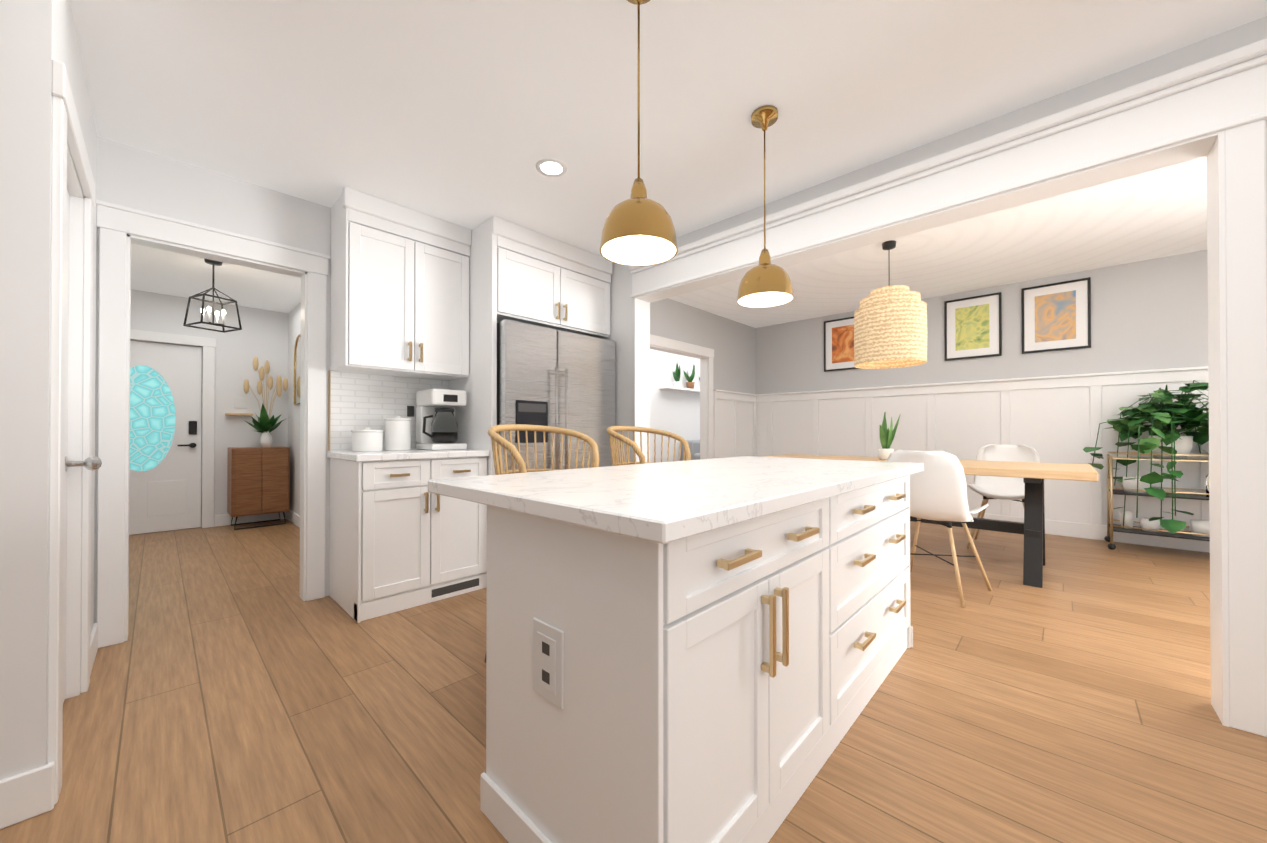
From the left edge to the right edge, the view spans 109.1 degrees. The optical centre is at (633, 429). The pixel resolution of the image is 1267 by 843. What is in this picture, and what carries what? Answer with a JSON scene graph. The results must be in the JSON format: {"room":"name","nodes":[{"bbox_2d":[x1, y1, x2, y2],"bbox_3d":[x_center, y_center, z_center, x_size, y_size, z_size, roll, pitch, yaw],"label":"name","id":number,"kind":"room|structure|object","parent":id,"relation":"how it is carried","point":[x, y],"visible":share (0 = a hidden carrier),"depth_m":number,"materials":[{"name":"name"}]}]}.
{"room":"kitchen","nodes":[
{"label":"kitchen","id":0,"kind":"room"},
{"bbox_2d":[0,0,96,779],"bbox_3d":[-2.221,-0.194,1.730,1.400,2.560,0.120,0,0,43],"label":"wall","id":1,"kind":"structure","parent":0,"point":[37,37],"depth_m":1.26,"materials":[{"name":"white paint"}]},
{"bbox_2d":[0,761,54,828],"bbox_3d":[-3.336,1.007,-0.483,0.016,0.130,4.886,0,0,43],"label":"baseboard","id":2,"kind":"structure","parent":1,"relation":"attached to","point":[29,794],"depth_m":1.25,"materials":[{"name":"white"}]},
{"bbox_2d":[47,59,102,803],"bbox_3d":[-2.036,0.010,1.590,0.940,2.150,0.114,0,0,43],"label":"door frame","id":3,"kind":"structure","parent":1,"relation":"attached to","point":[66,128],"depth_m":1.83,"materials":[{"name":"white wood"}]},
{"bbox_2d":[63,191,101,702],"bbox_3d":[-2.019,0.064,1.607,0.690,2.027,0.134,0,0,43],"label":"door","id":4,"kind":"structure","parent":1,"relation":"in","point":[92,463],"depth_m":1.80,"materials":[{"name":"white wood"}]},
{"bbox_2d":[90,623,97,674],"bbox_3d":[-2.505,1.023,2.084,0.450,0.130,0.016,0,0,43],"label":"baseboard","id":5,"kind":"structure","parent":1,"relation":"attached to","point":[94,631],"depth_m":2.11,"materials":[{"name":"white"}]},
{"bbox_2d":[130,289,287,527],"bbox_3d":[-4.985,-0.174,5.006,0.120,2.560,2.070,0,0,43],"label":"wall","id":6,"kind":"structure","parent":0,"point":[262,335],"depth_m":5.25,"materials":[{"name":"white paint"}]},
{"bbox_2d":[129,340,201,534],"bbox_3d":[-5.177,0.086,4.758,0.100,2.026,0.898,0,0,43],"label":"front door","id":7,"kind":"structure","parent":6,"relation":"in","point":[165,439],"depth_m":4.88,"materials":[{"name":"white wood"}]},
{"bbox_2d":[225,413,252,415],"bbox_3d":[-4.595,-0.175,5.263,0.088,0.025,0.240,0,0,43],"label":"floating shelf","id":8,"kind":"object","parent":6,"relation":"attached to","point":[241,414],"visible":1,"depth_m":5.25,"materials":[{"name":"brown wood"}]},
{"bbox_2d":[214,512,284,526],"bbox_3d":[-4.542,1.043,5.363,0.020,0.130,0.650,0,0,43],"label":"baseboard","id":9,"kind":"structure","parent":6,"relation":"attached to","point":[225,519],"depth_m":5.31,"materials":[{"name":"white"}]},
{"bbox_2d":[288,302,300,515],"bbox_3d":[-3.045,-0.177,4.509,3.380,2.560,0.120,0,0,43],"label":"wall","id":10,"kind":"structure","parent":0,"point":[294,323],"depth_m":5.34,"materials":[{"name":"white paint"}]},
{"bbox_2d":[285,510,299,527],"bbox_3d":[-3.792,1.042,5.116,1.450,0.130,0.016,0,0,43],"label":"baseboard","id":11,"kind":"structure","parent":10,"relation":"attached to","point":[290,515],"depth_m":5.28,"materials":[{"name":"white"}]},
{"bbox_2d":[294,334,300,404],"bbox_3d":[-3.794,-0.682,5.124,0.471,0.792,0.024,0,0,43],"label":"arched mirror","id":12,"kind":"object","parent":10,"relation":"attached to","point":[297,358],"visible":0.54,"depth_m":5.19,"materials":[{"name":"gold metal"}]},
{"bbox_2d":[94,136,755,622],"bbox_3d":[-0.677,-0.257,4.462,0.120,2.720,7.450,0,0,43],"label":"wall","id":13,"kind":"structure","parent":0,"point":[135,178],"depth_m":2.71,"materials":[{"name":"white paint"}]},
{"bbox_2d":[99,201,330,647],"bbox_3d":[-2.389,-0.023,2.646,0.175,2.230,1.000,0,0,43],"label":"door frame","id":14,"kind":"structure","parent":13,"relation":"attached to","point":[121,229],"depth_m":2.53,"materials":[{"name":"white wood"}]},
{"bbox_2d":[328,187,474,382],"bbox_3d":[-1.601,-0.924,3.148,0.349,1.078,0.794,0,0,43],"label":"upper cabinet","id":15,"kind":"object","parent":13,"relation":"attached to","point":[420,301],"depth_m":2.97,"materials":[{"name":"white wood"}]},
{"bbox_2d":[471,216,611,338],"bbox_3d":[-0.812,-1.131,3.751,0.667,0.658,1.086,0,0,43],"label":"upper cabinet","id":16,"kind":"object","parent":13,"relation":"attached to","point":[519,273],"depth_m":3.35,"materials":[{"name":"white wood"}]},
{"bbox_2d":[650,334,713,458],"bbox_3d":[0.446,0.000,5.628,0.144,2.220,1.790,0,0,43],"label":"door frame","id":17,"kind":"structure","parent":13,"relation":"attached to","point":[706,355],"depth_m":6.16,"materials":[{"name":"white wood"}]},
{"bbox_2d":[713,389,756,457],"bbox_3d":[1.506,0.284,6.635,0.055,1.665,1.132,0,0,43],"label":"wainscoting","id":18,"kind":"structure","parent":13,"relation":"attached to","point":[734,413],"depth_m":6.62,"materials":[{"name":"white wood"}]},
{"bbox_2d":[0,519,1266,842],"bbox_3d":[0.201,1.127,3.476,16.500,0.060,15.500,0,0,43],"label":"floor","id":19,"kind":"structure","parent":0,"point":[240,691],"depth_m":1.70,"materials":[{"name":"brown wood"}]},
{"bbox_2d":[227,446,289,529],"bbox_3d":[-4.344,0.657,5.232,0.432,0.899,0.510,0,0,43],"label":"cabinet","id":20,"kind":"object","parent":19,"relation":"on","point":[258,480],"visible":1,"depth_m":5.08,"materials":[{"name":"brown wood"}]},
{"bbox_2d":[243,356,287,446],"bbox_3d":[-4.315,-0.318,5.313,0.394,1.052,0.424,0,0,43],"label":"potted plant","id":21,"kind":"object","parent":20,"relation":"on","point":[265,425],"visible":1,"depth_m":5.26,"materials":[{"name":"plant"}]},
{"bbox_2d":[329,455,490,622],"bbox_3d":[-1.504,0.639,3.045,0.619,0.910,0.792,0,0,43],"label":"base cabinet","id":22,"kind":"object","parent":19,"relation":"on","point":[396,545],"depth_m":2.77,"materials":[{"name":"white wood"}]},
{"bbox_2d":[327,447,490,462],"bbox_3d":[-1.501,0.164,3.034,0.642,0.040,0.808,0,0,43],"label":"countertop","id":23,"kind":"structure","parent":22,"relation":"on","point":[376,456],"depth_m":2.79,"materials":[{"name":"white stone"}]},
{"bbox_2d":[351,427,382,451],"bbox_3d":[-1.745,0.064,2.957,0.182,0.158,0.182,0,0,43],"label":"canister","id":24,"kind":"object","parent":23,"relation":"on","point":[367,439],"visible":1,"depth_m":2.89,"materials":[{"name":"white ceramic"}]},
{"bbox_2d":[384,416,410,450],"bbox_3d":[-1.629,0.025,3.123,0.166,0.238,0.166,0,0,43],"label":"canister","id":25,"kind":"object","parent":23,"relation":"on","point":[397,433],"visible":1,"depth_m":3.06,"materials":[{"name":"white ceramic"}]},
{"bbox_2d":[416,389,466,449],"bbox_3d":[-1.405,-0.068,3.260,0.302,0.425,0.284,0,0,43],"label":"coffee maker","id":26,"kind":"object","parent":23,"relation":"on","point":[436,425],"visible":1,"depth_m":3.18,"materials":[{"name":"white plastic"}]},
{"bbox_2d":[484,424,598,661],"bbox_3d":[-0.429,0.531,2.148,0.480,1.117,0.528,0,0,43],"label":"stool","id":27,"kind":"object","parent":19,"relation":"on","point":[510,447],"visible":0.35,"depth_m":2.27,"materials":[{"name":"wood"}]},
{"bbox_2d":[497,319,614,473],"bbox_3d":[-0.741,0.173,3.672,0.751,1.850,1.050,0,0,43],"label":"fridge","id":28,"kind":"object","parent":19,"relation":"on","point":[546,376],"visible":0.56,"depth_m":3.36,"materials":[{"name":"silver metal"}]},
{"bbox_2d":[606,426,690,465],"bbox_3d":[0.087,0.535,2.692,0.480,1.117,0.528,0,0,43],"label":"stool","id":29,"kind":"object","parent":19,"relation":"on","point":[613,437],"visible":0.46,"depth_m":2.80,"materials":[{"name":"wood"}]},
{"bbox_2d":[681,440,699,460],"bbox_3d":[1.901,0.671,8.999,0.930,0.920,1.950,0,0,43],"label":"sofa","id":30,"kind":"object","parent":19,"relation":"on","point":[694,446],"visible":0.06,"depth_m":8.48,"materials":[{"name":"grey fabric"}]},
{"bbox_2d":[480,472,917,842],"bbox_3d":[0.490,0.646,1.764,0.688,0.880,1.970,0,0,43],"label":"kitchen island","id":31,"kind":"object","parent":19,"relation":"on","point":[702,651],"depth_m":1.09,"materials":[{"name":"white wood"}]},
{"bbox_2d":[428,456,923,547],"bbox_3d":[0.392,0.187,1.867,1.000,0.040,2.040,0,0,43],"label":"island countertop","id":32,"kind":"structure","parent":31,"relation":"on","point":[662,503],"depth_m":1.24,"materials":[{"name":"white stone"}]},
{"bbox_2d":[761,454,1097,587],"bbox_3d":[2.403,0.691,4.078,2.470,0.820,1.000,0,0,43],"label":"dining table","id":33,"kind":"object","parent":19,"relation":"on","point":[1033,475],"visible":0.52,"depth_m":3.27,"materials":[{"name":"brown wood"}]},
{"bbox_2d":[878,412,899,459],"bbox_3d":[2.337,0.058,4.154,0.163,0.446,0.245,0,0,43],"label":"potted plant","id":34,"kind":"object","parent":33,"relation":"on","point":[886,441],"visible":0.85,"depth_m":4.14,"materials":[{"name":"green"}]},
{"bbox_2d":[886,450,991,607],"bbox_3d":[2.057,0.618,3.107,0.574,0.960,0.531,0,0,-37],"label":"chair","id":35,"kind":"object","parent":19,"relation":"on","point":[938,492],"visible":0.69,"depth_m":2.90,"materials":[{"name":"white plastic"}]},
{"bbox_2d":[967,444,1039,548],"bbox_3d":[3.452,0.625,4.190,0.531,0.960,0.574,0,0,43],"label":"chair","id":36,"kind":"object","parent":19,"relation":"on","point":[997,487],"visible":0.6,"depth_m":4.33,"materials":[{"name":"white plastic"}]},
{"bbox_2d":[1082,380,1209,549],"bbox_3d":[4.680,0.342,3.877,1.164,1.516,0.821,0,0,43],"label":"bar cart","id":37,"kind":"object","parent":19,"relation":"on","point":[1164,441],"visible":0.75,"depth_m":3.93,"materials":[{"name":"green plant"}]},
{"bbox_2d":[70,0,1266,312],"bbox_3d":[-2.424,-1.510,0.724,16.500,0.060,7.870,0,0,43],"label":"ceiling","id":38,"kind":"structure","parent":0,"point":[468,114],"depth_m":1.95,"materials":[{"name":"white paint"}]},
{"bbox_2d":[183,259,241,332],"bbox_3d":[-3.622,-1.167,3.891,0.284,0.586,0.282,0,0,23],"label":"lantern chandelier","id":39,"kind":"object","parent":38,"relation":"hanging from","point":[213,263],"visible":0.98,"depth_m":3.89,"materials":[{"name":"black metal"}]},
{"bbox_2d":[536,158,566,176],"bbox_3d":[-0.460,-1.466,2.534,0.176,0.005,0.176,0,0,43],"label":"recessed light","id":40,"kind":"object","parent":38,"relation":"in","point":[548,167],"visible":1,"depth_m":2.52,"materials":[{"name":"white"}]},
{"bbox_2d":[600,0,677,265],"bbox_3d":[0.017,-1.028,1.479,0.256,0.894,0.256,0,0,43],"label":"brass pendant light","id":41,"kind":"object","parent":38,"relation":"hanging from","point":[638,229],"visible":1,"depth_m":1.45,"materials":[{"name":"brown metal"}]},
{"bbox_2d":[737,105,793,307],"bbox_3d":[0.612,-1.036,2.107,0.256,0.869,0.256,0,0,43],"label":"brass pendant light","id":42,"kind":"object","parent":38,"relation":"hanging from","point":[765,283],"visible":1,"depth_m":2.07,"materials":[{"name":"brown metal"}]},
{"bbox_2d":[650,349,699,462],"bbox_3d":[0.972,-0.238,7.509,1.920,2.720,7.040,0,0,43],"label":"wall beyond the room","id":43,"kind":"structure","parent":0,"point":[675,412],"depth_m":8.46,"materials":[{"name":"white paint"}]},
{"bbox_2d":[659,363,699,392],"bbox_3d":[1.268,-1.008,8.886,0.218,0.556,2.100,0,0,43],"label":"floating shelf","id":44,"kind":"object","parent":43,"relation":"attached to","point":[677,383],"visible":0.6,"depth_m":8.46,"materials":[{"name":"white wood"}]},
{"bbox_2d":[604,16,1266,464],"bbox_3d":[2.823,-0.277,1.163,9.500,2.720,0.140,0,0,43],"label":"wall","id":45,"kind":"structure","parent":0,"point":[620,284],"depth_m":2.35,"materials":[{"name":"white paint"}]},
{"bbox_2d":[629,38,1266,736],"bbox_3d":[1.136,-0.133,2.733,3.330,2.450,0.227,0,0,43],"label":"door frame","id":46,"kind":"structure","parent":45,"relation":"attached to","point":[1213,110],"depth_m":1.75,"materials":[{"name":"white wood"}]},
{"bbox_2d":[669,157,1206,327],"bbox_3d":[2.909,-1.635,6.348,16.500,0.060,7.630,0,0,43],"label":"ceiling","id":47,"kind":"structure","parent":0,"point":[1158,213],"depth_m":4.06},
{"bbox_2d":[854,240,926,368],"bbox_3d":[2.220,-1.091,3.918,0.554,1.058,0.554,0,0,43],"label":"pendant light","id":48,"kind":"object","parent":47,"relation":"hanging from","point":[890,326],"visible":1,"depth_m":3.71,"materials":[{"name":"beige wicker"}]},
{"bbox_2d":[756,250,1207,393],"bbox_3d":[5.374,-0.260,3.940,9.620,2.720,0.120,0,0,43],"label":"wall","id":49,"kind":"structure","parent":0,"point":[1151,314],"depth_m":4.66,"materials":[{"name":"grey paint"}]},
{"bbox_2d":[824,317,859,371],"bbox_3d":[2.888,-1.171,6.200,0.530,0.710,0.026,0,0,43],"label":"picture","id":50,"kind":"object","parent":49,"relation":"attached to","point":[838,344],"visible":0.62,"depth_m":6.24,"materials":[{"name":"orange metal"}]},
{"bbox_2d":[944,292,1001,360],"bbox_3d":[3.918,-1.177,5.223,0.530,0.710,0.026,0,0,43],"label":"picture","id":51,"kind":"object","parent":49,"relation":"attached to","point":[972,327],"visible":0.96,"depth_m":5.21,"materials":[{"name":"green paper"}]},
{"bbox_2d":[757,366,1209,552],"bbox_3d":[5.349,0.266,3.824,9.500,1.665,0.078,0,0,43],"label":"wainscoting","id":52,"kind":"structure","parent":49,"relation":"attached to","point":[1055,419],"depth_m":4.88,"materials":[{"name":"white wood"}]},
{"bbox_2d":[1021,277,1090,353],"bbox_3d":[4.426,-1.180,4.741,0.530,0.710,0.026,0,0,43],"label":"picture","id":53,"kind":"object","parent":49,"relation":"attached to","point":[1056,316],"visible":1,"depth_m":4.73,"materials":[{"name":"multicoloured paper"}]}
]}

